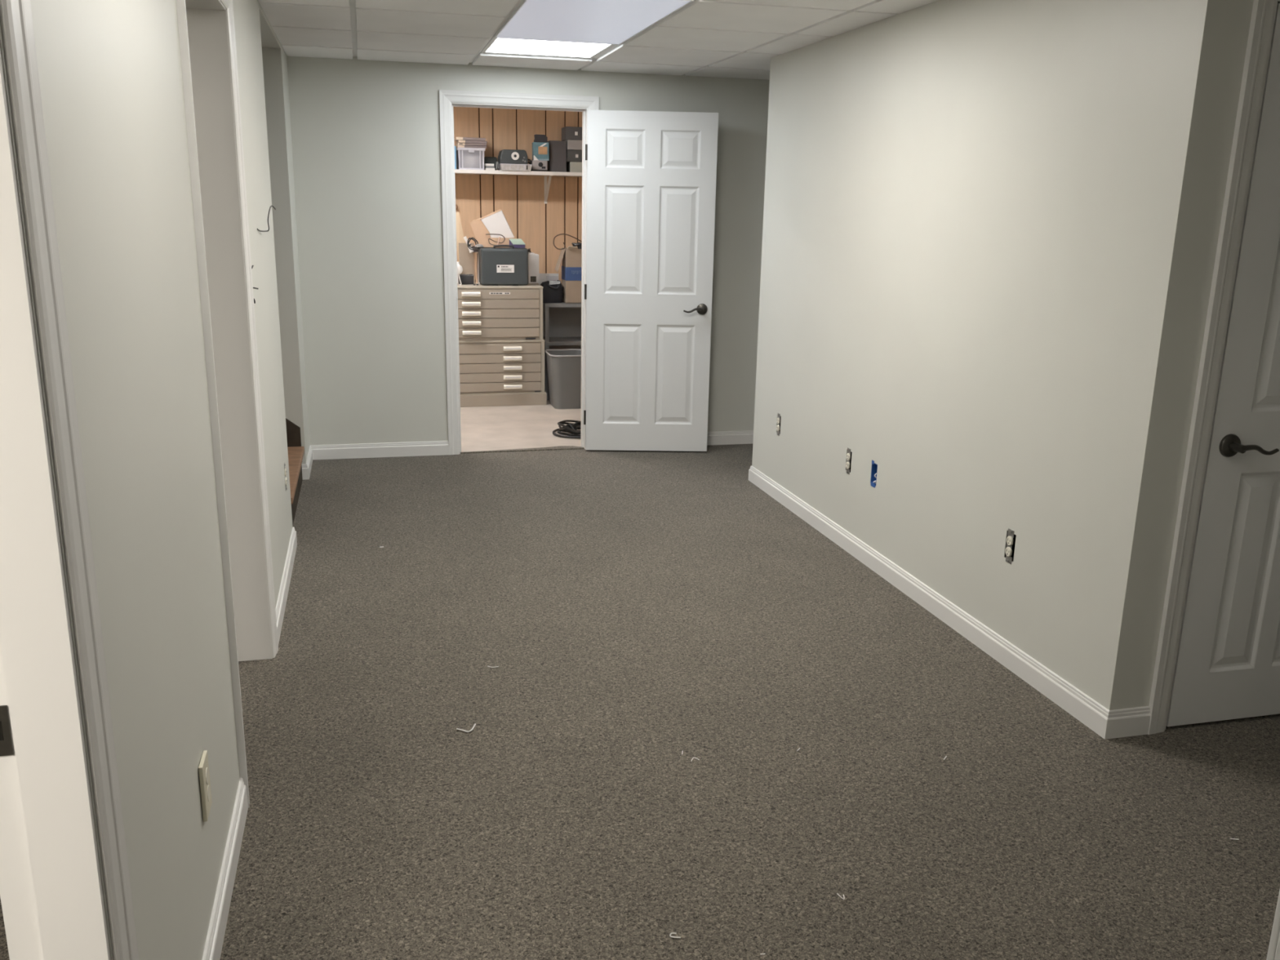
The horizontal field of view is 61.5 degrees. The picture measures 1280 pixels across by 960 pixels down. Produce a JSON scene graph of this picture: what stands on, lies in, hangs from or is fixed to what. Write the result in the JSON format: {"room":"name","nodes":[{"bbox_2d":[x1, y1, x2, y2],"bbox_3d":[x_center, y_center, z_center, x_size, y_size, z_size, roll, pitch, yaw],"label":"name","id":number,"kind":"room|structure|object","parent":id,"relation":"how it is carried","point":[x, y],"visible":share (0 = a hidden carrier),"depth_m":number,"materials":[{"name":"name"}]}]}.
{"room":"finished basement","nodes":[
{"label":"finished basement","id":0,"kind":"room"},
{"bbox_2d":[30,0,309,959],"bbox_3d":[-1.024,-0.330,2.334,0.115,2.464,8.240,-3,15,-14],"label":"wall","id":1,"kind":"structure","parent":0,"point":[110,71],"depth_m":1.87,"materials":[{"name":"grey paint"}]},
{"bbox_2d":[0,0,138,959],"bbox_3d":[-0.630,0.232,0.875,0.134,2.115,0.975,-3,15,-14],"label":"trim","id":2,"kind":"structure","parent":1,"relation":"attached to","point":[65,890],"depth_m":1.28,"materials":[{"name":"white paint"}]},
{"bbox_2d":[198,750,212,822],"bbox_3d":[-0.875,0.615,2.164,0.011,0.120,0.072,-3,15,-14],"label":"outlet cover","id":3,"kind":"object","parent":1,"relation":"attached to","point":[203,769],"visible":1,"depth_m":2.14,"materials":[{"name":"beige plastic"}]},
{"bbox_2d":[205,767,208,784],"bbox_3d":[-0.871,0.595,2.164,0.002,0.033,0.033,-3,15,-14],"label":"socket","id":4,"kind":"object","parent":3,"relation":"attached to","point":[206,768],"depth_m":2.16,"materials":[{"name":"beige plastic"}]},
{"bbox_2d":[207,784,210,801],"bbox_3d":[-0.872,0.633,2.173,0.002,0.033,0.033,-3,15,-14],"label":"socket","id":5,"kind":"object","parent":3,"relation":"attached to","point":[208,785],"depth_m":2.17,"materials":[{"name":"beige plastic"}]},
{"bbox_2d":[176,0,278,807],"bbox_3d":[-1.167,-0.305,2.948,0.134,2.105,1.020,-3,15,-14],"label":"trim","id":6,"kind":"structure","parent":1,"relation":"attached to","point":[206,28],"depth_m":3.29,"materials":[{"name":"white paint"}]},
{"bbox_2d":[202,445,312,959],"bbox_3d":[-1.355,0.466,3.991,0.058,0.086,5.127,-3,15,-14],"label":"baseboard","id":7,"kind":"structure","parent":1,"relation":"attached to","point":[217,926],"depth_m":2.49,"materials":[{"name":"white paint"}]},
{"bbox_2d":[257,205,275,231],"bbox_3d":[-1.343,-0.940,3.871,0.039,0.094,0.186,-1,15,-8],"label":"loose wire","id":8,"kind":"object","parent":1,"relation":"attached to","point":[270,206],"visible":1,"depth_m":3.85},
{"bbox_2d":[284,462,287,491],"bbox_3d":[-1.487,-0.013,4.513,0.008,0.116,0.038,-3,15,-14],"label":"wall outlet","id":9,"kind":"object","parent":1,"relation":"attached to","point":[285,469],"visible":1,"depth_m":4.50,"materials":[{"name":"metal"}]},
{"bbox_2d":[453,106,582,284],"bbox_3d":[-1.522,-2.045,8.704,3.200,2.600,0.160,-3,15,-14],"label":"wall","id":10,"kind":"structure","parent":0,"point":[521,198],"depth_m":8.69,"materials":[{"name":"brown wood"}]},
{"bbox_2d":[454,168,582,203],"bbox_3d":[-1.034,-2.330,8.553,1.900,0.245,0.300,-3,15,-14],"label":"wall shelf","id":11,"kind":"object","parent":10,"relation":"attached to","point":[545,174],"visible":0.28,"depth_m":8.44,"materials":[{"name":"white paint"}]},
{"bbox_2d":[453,146,456,168],"bbox_3d":[-1.470,-2.511,8.390,0.054,0.172,0.225,-3,15,-14],"label":"binder","id":12,"kind":"object","parent":11,"relation":"on","point":[454,146],"visible":0.23,"depth_m":8.29,"materials":[{"name":"plastic"}]},
{"bbox_2d":[456,147,485,169],"bbox_3d":[-1.332,-2.513,8.427,0.216,0.162,0.252,-3,15,-14],"label":"storage bin","id":13,"kind":"object","parent":11,"relation":"on","point":[460,149],"visible":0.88,"depth_m":8.31,"materials":[{"name":"clear plastic"}]},
{"bbox_2d":[459,152,479,168],"bbox_3d":[-1.333,-2.502,8.429,0.172,0.127,0.187,-3,15,-14],"label":"crumpled paper","id":14,"kind":"object","parent":13,"relation":"in","point":[469,161],"visible":0.87,"depth_m":8.37,"materials":[{"name":"white paper"}]},
{"bbox_2d":[455,145,486,148],"bbox_3d":[-1.323,-2.604,8.421,0.222,0.018,0.184,-3,15,-14],"label":"tray","id":15,"kind":"object","parent":13,"relation":"on","point":[457,146],"visible":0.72,"depth_m":8.34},
{"bbox_2d":[455,145,464,147],"bbox_3d":[-1.405,-2.599,8.396,0.052,0.017,0.174,-3,15,-14],"label":"tray","id":16,"kind":"object","parent":15,"relation":"on","point":[458,146],"depth_m":8.32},
{"bbox_2d":[456,142,486,146],"bbox_3d":[-1.320,-2.623,8.416,0.220,0.017,0.186,-3,15,-14],"label":"tray","id":17,"kind":"object","parent":15,"relation":"on","point":[457,144],"visible":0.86,"depth_m":8.34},
{"bbox_2d":[456,140,487,143],"bbox_3d":[-1.316,-2.642,8.412,0.221,0.018,0.184,-3,15,-14],"label":"tray","id":18,"kind":"object","parent":17,"relation":"on","point":[457,141],"visible":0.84,"depth_m":8.34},
{"bbox_2d":[454,137,485,141],"bbox_3d":[-1.329,-2.662,8.404,0.227,0.020,0.184,-3,15,-14],"label":"tray","id":19,"kind":"object","parent":18,"relation":"on","point":[456,139],"visible":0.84,"depth_m":8.33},
{"bbox_2d":[482,156,497,170],"bbox_3d":[-1.191,-2.509,8.535,0.109,0.105,0.110,-3,15,-14],"label":"pouch","id":20,"kind":"object","parent":11,"relation":"on","point":[491,160],"visible":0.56,"depth_m":8.48,"materials":[{"name":"black fabric"}]},
{"bbox_2d":[495,161,499,169],"bbox_3d":[-1.115,-2.458,8.409,0.032,0.065,0.042,-3,15,-14],"label":"bundle","id":21,"kind":"object","parent":11,"relation":"on","point":[497,166],"visible":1,"depth_m":8.40,"materials":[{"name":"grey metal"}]},
{"bbox_2d":[498,163,532,171],"bbox_3d":[-0.988,-2.459,8.469,0.248,0.050,0.216,-3,15,-14],"label":"clear tray","id":22,"kind":"object","parent":11,"relation":"on","point":[503,166],"visible":0.93,"depth_m":8.37,"materials":[{"name":"plastic"}]},
{"bbox_2d":[497,149,528,164],"bbox_3d":[-1.000,-2.535,8.445,0.216,0.107,0.199,-3,15,-14],"label":"projector","id":23,"kind":"object","parent":22,"relation":"on","point":[505,156],"visible":0.95,"depth_m":8.36,"materials":[{"name":"plastic"}]},
{"bbox_2d":[529,160,547,171],"bbox_3d":[-0.801,-2.484,8.511,0.124,0.084,0.132,-3,15,-14],"label":"camera","id":24,"kind":"object","parent":11,"relation":"on","point":[537,165],"visible":0.9,"depth_m":8.46,"materials":[{"name":"grey plastic"}]},
{"bbox_2d":[532,142,549,160],"bbox_3d":[-0.786,-2.593,8.495,0.124,0.136,0.111,-2,15,-11],"label":"box","id":25,"kind":"object","parent":24,"relation":"on","point":[540,149],"visible":0.99,"depth_m":8.44,"materials":[{"name":"teal cardboard"}]},
{"bbox_2d":[533,133,547,142],"bbox_3d":[-0.784,-2.688,8.469,0.097,0.060,0.085,-3,15,-14],"label":"pouch","id":26,"kind":"object","parent":25,"relation":"on","point":[538,138],"visible":0.94,"depth_m":8.43,"materials":[{"name":"grey fabric"}]},
{"bbox_2d":[537,146,546,154],"bbox_3d":[-0.763,-2.587,8.443,0.070,0.058,0.002,-2,15,-11],"label":"picture","id":27,"kind":"object","parent":25,"relation":"attached to","point":[541,150],"depth_m":8.44},
{"bbox_2d":[546,140,566,172],"bbox_3d":[-0.674,-2.587,8.611,0.137,0.238,0.210,-3,15,-14],"label":"box","id":28,"kind":"object","parent":11,"relation":"on","point":[557,148],"visible":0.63,"depth_m":8.51,"materials":[{"name":"black cardboard"}]},
{"bbox_2d":[566,161,582,172],"bbox_3d":[-0.491,-2.517,8.666,0.178,0.081,0.200,-3,15,-14],"label":"carton","id":29,"kind":"object","parent":11,"relation":"on","point":[571,166],"visible":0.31,"depth_m":8.56,"materials":[{"name":"beige cardboard"}]},
{"bbox_2d":[566,149,582,162],"bbox_3d":[-0.502,-2.600,8.641,0.204,0.091,0.201,-3,15,-14],"label":"carton","id":30,"kind":"object","parent":29,"relation":"on","point":[572,155],"visible":0.36,"depth_m":8.54,"materials":[{"name":"grey cardboard"}]},
{"bbox_2d":[564,139,582,150],"bbox_3d":[-0.499,-2.681,8.621,0.200,0.073,0.200,-3,15,-14],"label":"carton","id":31,"kind":"object","parent":30,"relation":"on","point":[571,144],"visible":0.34,"depth_m":8.52,"materials":[{"name":"grey cardboard"}]},
{"bbox_2d":[561,126,582,141],"bbox_3d":[-0.504,-2.764,8.598,0.215,0.099,0.201,-3,15,-14],"label":"carton","id":32,"kind":"object","parent":31,"relation":"on","point":[574,133],"visible":0.58,"depth_m":8.50,"materials":[{"name":"grey cardboard"}]},
{"bbox_3d":[-1.181,-2.438,8.439,0.072,0.016,0.110,-3,15,-14],"label":"case","id":33,"kind":"object","parent":11,"relation":"on","visible":0},
{"bbox_2d":[484,165,494,168],"bbox_3d":[-1.182,-2.454,8.434,0.069,0.016,0.110,-3,15,-14],"label":"case","id":34,"kind":"object","parent":33,"relation":"on","point":[485,166],"visible":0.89,"depth_m":8.38,"materials":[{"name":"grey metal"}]},
{"bbox_2d":[286,55,769,445],"bbox_3d":[-0.034,-1.415,6.634,3.961,2.464,0.115,-3,15,-14],"label":"wall","id":35,"kind":"structure","parent":0,"point":[366,141],"depth_m":6.29,"materials":[{"name":"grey paint"}]},
{"bbox_2d":[439,89,599,454],"bbox_3d":[-0.723,-1.214,6.505,0.921,2.115,0.142,-3,15,-14],"label":"trim","id":36,"kind":"structure","parent":35,"relation":"attached to","point":[448,99],"depth_m":6.30,"materials":[{"name":"white paint"}]},
{"bbox_2d":[311,430,753,459],"bbox_3d":[-0.041,-0.247,6.870,3.961,0.086,0.014,-3,15,-14],"label":"baseboard","id":37,"kind":"structure","parent":35,"relation":"attached to","point":[724,437],"depth_m":6.52,"materials":[{"name":"white paint"}]},
{"bbox_2d":[583,110,718,451],"bbox_3d":[0.053,-1.163,6.500,0.777,2.026,0.096,1,14,-2],"label":"door","id":38,"kind":"structure","parent":35,"relation":"in","point":[651,180],"depth_m":6.50,"materials":[{"name":"white paint"}]},
{"bbox_2d":[257,0,937,79],"bbox_3d":[0.957,-1.452,2.518,4.011,0.109,8.174,-3,15,-14],"label":"ceiling","id":39,"kind":"structure","parent":0,"point":[717,38],"depth_m":4.84,"materials":[{"name":"tile"}]},
{"bbox_2d":[480,35,614,57],"bbox_3d":[-0.471,-2.200,5.436,0.600,0.030,0.602,-3,15,-14],"label":"recessed light","id":40,"kind":"object","parent":39,"relation":"in","point":[501,46],"visible":0.54,"depth_m":5.46,"materials":[{"name":"white plastic"}]},
{"bbox_2d":[493,0,693,44],"bbox_3d":[-0.242,-1.957,4.553,0.606,0.030,1.235,-3,15,-14],"label":"recessed light","id":41,"kind":"object","parent":39,"relation":"in","point":[614,22],"visible":0.87,"depth_m":4.51,"materials":[{"name":"white plastic"}]},
{"bbox_2d":[0,400,1279,959],"bbox_3d":[-0.904,0.555,3.961,7.300,0.066,10.800,-3,15,-14],"label":"floor","id":42,"kind":"structure","parent":0,"point":[635,611],"depth_m":3.04,"materials":[{"name":"carpet"}]},
{"bbox_2d":[285,417,304,526],"bbox_3d":[-2.677,-0.705,4.982,2.016,1.812,1.098,-3,15,-14],"label":"staircase","id":43,"kind":"structure","parent":42,"relation":"on","point":[295,451],"depth_m":5.67,"materials":[{"name":"brown wood"}]},
{"bbox_2d":[456,723,475,732],"bbox_3d":[-0.506,0.734,3.170,0.062,0.004,0.037,-8,17,-31],"label":"thread","id":44,"kind":"object","parent":42,"relation":"on","point":[472,729],"visible":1,"depth_m":3.16},
{"bbox_2d":[460,391,546,407],"bbox_3d":[-1.324,-0.700,8.517,1.058,0.102,0.768,-3,15,-14],"label":"cabinet base","id":45,"kind":"object","parent":42,"relation":"on","point":[523,398],"visible":0.27,"depth_m":8.20,"materials":[{"name":"beige metal"}]},
{"bbox_2d":[458,338,545,393],"bbox_3d":[-1.318,-0.937,8.436,1.039,0.398,0.786,-3,15,-14],"label":"file cabinet","id":46,"kind":"object","parent":45,"relation":"on","point":[486,366],"visible":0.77,"depth_m":8.13,"materials":[{"name":"beige metal"}]},
{"bbox_2d":[457,279,542,341],"bbox_3d":[-1.316,-1.323,8.336,1.027,0.400,0.786,-3,15,-14],"label":"file cabinet","id":47,"kind":"object","parent":46,"relation":"on","point":[485,312],"visible":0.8,"depth_m":8.04,"materials":[{"name":"beige metal"}]},
{"bbox_2d":[455,211,464,262],"bbox_3d":[-1.389,-1.811,8.358,0.097,0.530,0.050,-3,15,-14],"label":"strip","id":48,"kind":"object","parent":47,"relation":"on","point":[460,235],"visible":0.35,"depth_m":8.32,"materials":[{"name":"beige wood"}]},
{"bbox_2d":[457,263,462,284],"bbox_3d":[-1.369,-1.540,8.059,0.080,0.156,0.040,-3,15,-14],"label":"gadget","id":49,"kind":"object","parent":47,"relation":"on","point":[460,268],"visible":0.6,"depth_m":8.04,"materials":[{"name":"white plastic"}]},
{"bbox_2d":[457,274,473,284],"bbox_3d":[-1.323,-1.527,8.177,0.112,0.072,0.080,-3,15,-14],"label":"adapter","id":50,"kind":"object","parent":47,"relation":"on","point":[464,278],"visible":0.87,"depth_m":8.14,"materials":[{"name":"plastic"}]},
{"bbox_2d":[458,242,477,282],"bbox_3d":[-1.326,-1.676,8.301,0.135,0.300,0.052,-3,15,-14],"label":"carton","id":51,"kind":"object","parent":47,"relation":"on","point":[467,260],"visible":0.72,"depth_m":8.29,"materials":[{"name":"brown cardboard"}]},
{"bbox_2d":[478,244,528,285],"bbox_3d":[-1.034,-1.629,8.139,0.360,0.299,0.202,-3,15,-14],"label":"equipment case","id":52,"kind":"object","parent":47,"relation":"on","point":[497,266],"visible":1,"depth_m":8.05,"materials":[{"name":"plastic"}]},
{"bbox_2d":[466,237,479,249],"bbox_3d":[-1.255,-1.784,8.119,0.085,0.094,0.101,-9,17,-33],"label":"cable loop","id":53,"kind":"object","parent":52,"relation":"attached to","point":[469,238],"visible":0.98,"depth_m":8.12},
{"bbox_2d":[475,244,483,247],"bbox_3d":[-1.212,-1.766,8.106,0.068,0.024,0.066,-3,15,-14],"label":"crumpled bag","id":54,"kind":"object","parent":52,"relation":"on","point":[477,245],"visible":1,"depth_m":8.08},
{"bbox_2d":[485,233,505,245],"bbox_3d":[-1.100,-1.821,8.161,0.150,0.090,0.065,1,14,0],"label":"cable loop","id":55,"kind":"object","parent":52,"relation":"on","point":[489,233],"visible":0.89,"depth_m":8.18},
{"bbox_2d":[497,265,511,271],"bbox_3d":[-1.012,-1.584,8.049,0.105,0.039,0.001,-3,15,-14],"label":"print","id":56,"kind":"object","parent":52,"relation":"attached to","point":[500,268],"depth_m":8.05},
{"bbox_2d":[509,238,525,248],"bbox_3d":[-0.936,-1.803,8.194,0.096,0.063,0.122,-4,15,-21],"label":"box","id":57,"kind":"object","parent":52,"relation":"on","point":[517,243],"visible":1,"depth_m":8.16,"materials":[{"name":"cardboard"}]},
{"bbox_2d":[476,252,538,283],"bbox_3d":[-1.026,-1.650,8.359,0.463,0.232,0.162,-3,15,-14],"label":"carton","id":58,"kind":"object","parent":47,"relation":"on","point":[533,259],"visible":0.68,"depth_m":8.33,"materials":[{"name":"grey cardboard"}]},
{"bbox_3d":[-1.114,-1.796,8.379,0.415,0.034,0.290,-3,15,-14],"label":"tray","id":59,"kind":"object","parent":58,"relation":"on","visible":0},
{"bbox_2d":[463,235,473,253],"bbox_3d":[-1.304,-1.792,8.187,0.081,0.125,0.034,-3,15,-14],"label":"plug adapter","id":60,"kind":"object","parent":59,"relation":"on","point":[465,238],"visible":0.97,"depth_m":8.18,"materials":[{"name":"white plastic"}]},
{"bbox_2d":[470,220,514,248],"bbox_3d":[-1.154,-1.909,8.334,0.335,0.205,0.200,-3,15,-14],"label":"carton","id":61,"kind":"object","parent":59,"relation":"on","point":[479,230],"visible":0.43,"depth_m":8.25,"materials":[{"name":"cardboard"}]},
{"bbox_2d":[472,208,514,237],"bbox_3d":[-1.129,-1.948,8.306,0.324,0.284,0.055,-3,15,-14],"label":"paper","id":62,"kind":"object","parent":61,"relation":"in","point":[496,223],"visible":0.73,"depth_m":8.28,"materials":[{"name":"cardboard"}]},
{"bbox_2d":[542,301,581,399],"bbox_3d":[-0.382,-1.049,8.631,0.816,0.756,0.308,-3,15,-14],"label":"metal shelving","id":63,"kind":"object","parent":42,"relation":"on","point":[562,322],"visible":0.18,"depth_m":8.65,"materials":[{"name":"grey metal"}]},
{"bbox_2d":[538,273,558,284],"bbox_3d":[-0.716,-1.523,8.500,0.170,0.215,0.026,-3,15,-14],"label":"folder","id":64,"kind":"object","parent":63,"relation":"on","point":[542,277],"visible":0.26,"depth_m":8.47,"materials":[{"name":"grey paper"}]},
{"bbox_2d":[540,280,563,302],"bbox_3d":[-0.698,-1.474,8.399,0.187,0.171,0.165,-3,15,-14],"label":"bag","id":65,"kind":"object","parent":63,"relation":"on","point":[553,291],"visible":0.9,"depth_m":8.34,"materials":[{"name":"fabric"}]},
{"bbox_2d":[554,242,582,303],"bbox_3d":[-0.516,-1.616,8.390,0.280,0.458,0.221,-3,15,-14],"label":"cardboard box","id":66,"kind":"object","parent":63,"relation":"on","point":[570,257],"depth_m":8.32,"materials":[{"name":"brown cardboard"}]},
{"bbox_2d":[553,233,582,249],"bbox_3d":[-0.551,-1.842,8.315,0.244,0.122,0.028,-4,15,-21],"label":"cable loop","id":67,"kind":"object","parent":66,"relation":"on","point":[561,233],"visible":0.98,"depth_m":8.30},
{"bbox_2d":[544,348,581,408],"bbox_3d":[-0.559,-0.772,8.226,0.309,0.414,0.362,-3,15,-14],"label":"waste bin","id":68,"kind":"object","parent":42,"relation":"on","point":[563,366],"visible":0.72,"depth_m":8.09,"materials":[{"name":"grey plastic"}]},
{"bbox_2d":[552,419,581,438],"bbox_3d":[-0.387,-0.357,7.271,0.413,0.085,0.353,-3,15,-14],"label":"heap","id":69,"kind":"object","parent":42,"relation":"on","point":[571,428],"visible":0.42,"depth_m":7.20,"materials":[{"name":"black rubber"}]},
{"bbox_2d":[669,932,680,937],"bbox_3d":[0.075,0.970,2.292,0.024,0.003,0.015,2,14,5],"label":"thread","id":70,"kind":"object","parent":42,"relation":"on","point":[670,935],"visible":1,"depth_m":2.29},
{"bbox_2d":[751,0,1246,710],"bbox_3d":[1.089,-0.812,4.368,0.115,2.464,3.104,-3,15,-14],"label":"wall","id":71,"kind":"structure","parent":0,"point":[988,227],"depth_m":3.60,"materials":[{"name":"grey paint"}]},
{"bbox_2d":[776,413,781,435],"bbox_3d":[0.751,-0.294,5.674,0.054,0.116,0.054,-3,15,-14],"label":"wall outlet","id":72,"kind":"object","parent":71,"relation":"attached to","point":[779,417],"visible":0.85,"depth_m":5.67,"materials":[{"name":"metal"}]},
{"bbox_2d":[845,447,852,474],"bbox_3d":[0.962,-0.086,4.859,0.054,0.116,0.054,-3,15,-14],"label":"wall outlet","id":73,"kind":"object","parent":71,"relation":"attached to","point":[848,464],"visible":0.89,"depth_m":4.85,"materials":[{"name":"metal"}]},
{"bbox_2d":[845,462,849,468],"bbox_3d":[0.939,-0.066,4.859,0.007,0.033,0.028,-3,15,-14],"label":"socket","id":74,"kind":"object","parent":73,"relation":"attached to","point":[847,464],"depth_m":4.85,"materials":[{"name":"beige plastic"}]},
{"bbox_2d":[846,453,850,460],"bbox_3d":[0.939,-0.104,4.849,0.007,0.033,0.028,-3,15,-14],"label":"socket","id":75,"kind":"object","parent":73,"relation":"attached to","point":[848,455],"depth_m":4.84,"materials":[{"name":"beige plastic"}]},
{"bbox_2d":[870,460,877,488],"bbox_3d":[1.025,-0.026,4.619,0.053,0.112,0.054,-3,15,-14],"label":"junction box","id":76,"kind":"object","parent":71,"relation":"attached to","point":[874,466],"visible":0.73,"depth_m":4.63,"materials":[{"name":"blue plastic"}]},
{"bbox_2d":[748,465,1151,739],"bbox_3d":[1.741,0.310,4.830,1.532,0.086,3.131,-3,15,-14],"label":"baseboard","id":77,"kind":"structure","parent":71,"relation":"attached to","point":[1131,722],"depth_m":3.84,"materials":[{"name":"white paint"}]},
{"bbox_2d":[1004,528,1016,564],"bbox_3d":[1.275,0.224,3.651,0.054,0.116,0.054,-3,15,-14],"label":"wall outlet","id":78,"kind":"object","parent":71,"relation":"attached to","point":[1011,537],"visible":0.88,"depth_m":3.65,"materials":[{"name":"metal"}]},
{"bbox_2d":[1005,546,1012,556],"bbox_3d":[1.251,0.243,3.651,0.007,0.033,0.028,-3,15,-14],"label":"socket","id":79,"kind":"object","parent":78,"relation":"attached to","point":[1008,549],"depth_m":3.65,"materials":[{"name":"beige plastic"}]},
{"bbox_2d":[1006,536,1013,545],"bbox_3d":[1.252,0.206,3.641,0.007,0.033,0.028,-3,15,-14],"label":"socket","id":80,"kind":"object","parent":78,"relation":"attached to","point":[1009,539],"depth_m":3.64,"materials":[{"name":"beige plastic"}]},
{"bbox_2d":[1142,0,1253,706],"bbox_3d":[2.188,-0.477,3.148,1.404,2.464,0.115,-3,15,-14],"label":"wall","id":81,"kind":"structure","parent":0,"point":[1249,5],"depth_m":2.94,"materials":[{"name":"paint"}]},
{"bbox_2d":[1147,0,1279,734],"bbox_3d":[1.899,-0.294,3.112,0.766,2.115,0.132,-3,15,-14],"label":"trim","id":82,"kind":"structure","parent":81,"relation":"attached to","point":[1264,11],"depth_m":2.94,"materials":[{"name":"white paint"}]},
{"bbox_2d":[1166,3,1279,726],"bbox_3d":[1.913,-0.246,3.058,0.620,2.026,0.096,-3,15,-14],"label":"door","id":83,"kind":"structure","parent":81,"relation":"in","point":[1228,664],"depth_m":3.11,"materials":[{"name":"white paint"}]},
{"bbox_3d":[1.457,0.257,0.231,0.115,2.464,2.800,-3,15,-14],"label":"wall","id":84,"kind":"structure","parent":0,"visible":0},
{"bbox_2d":[1266,889,1279,959],"bbox_3d":[1.082,0.098,1.555,0.064,2.100,0.084,-3,15,-14],"label":"trim","id":85,"kind":"structure","parent":84,"relation":"attached to","point":[1273,952],"depth_m":1.74,"materials":[{"name":"white paint"}]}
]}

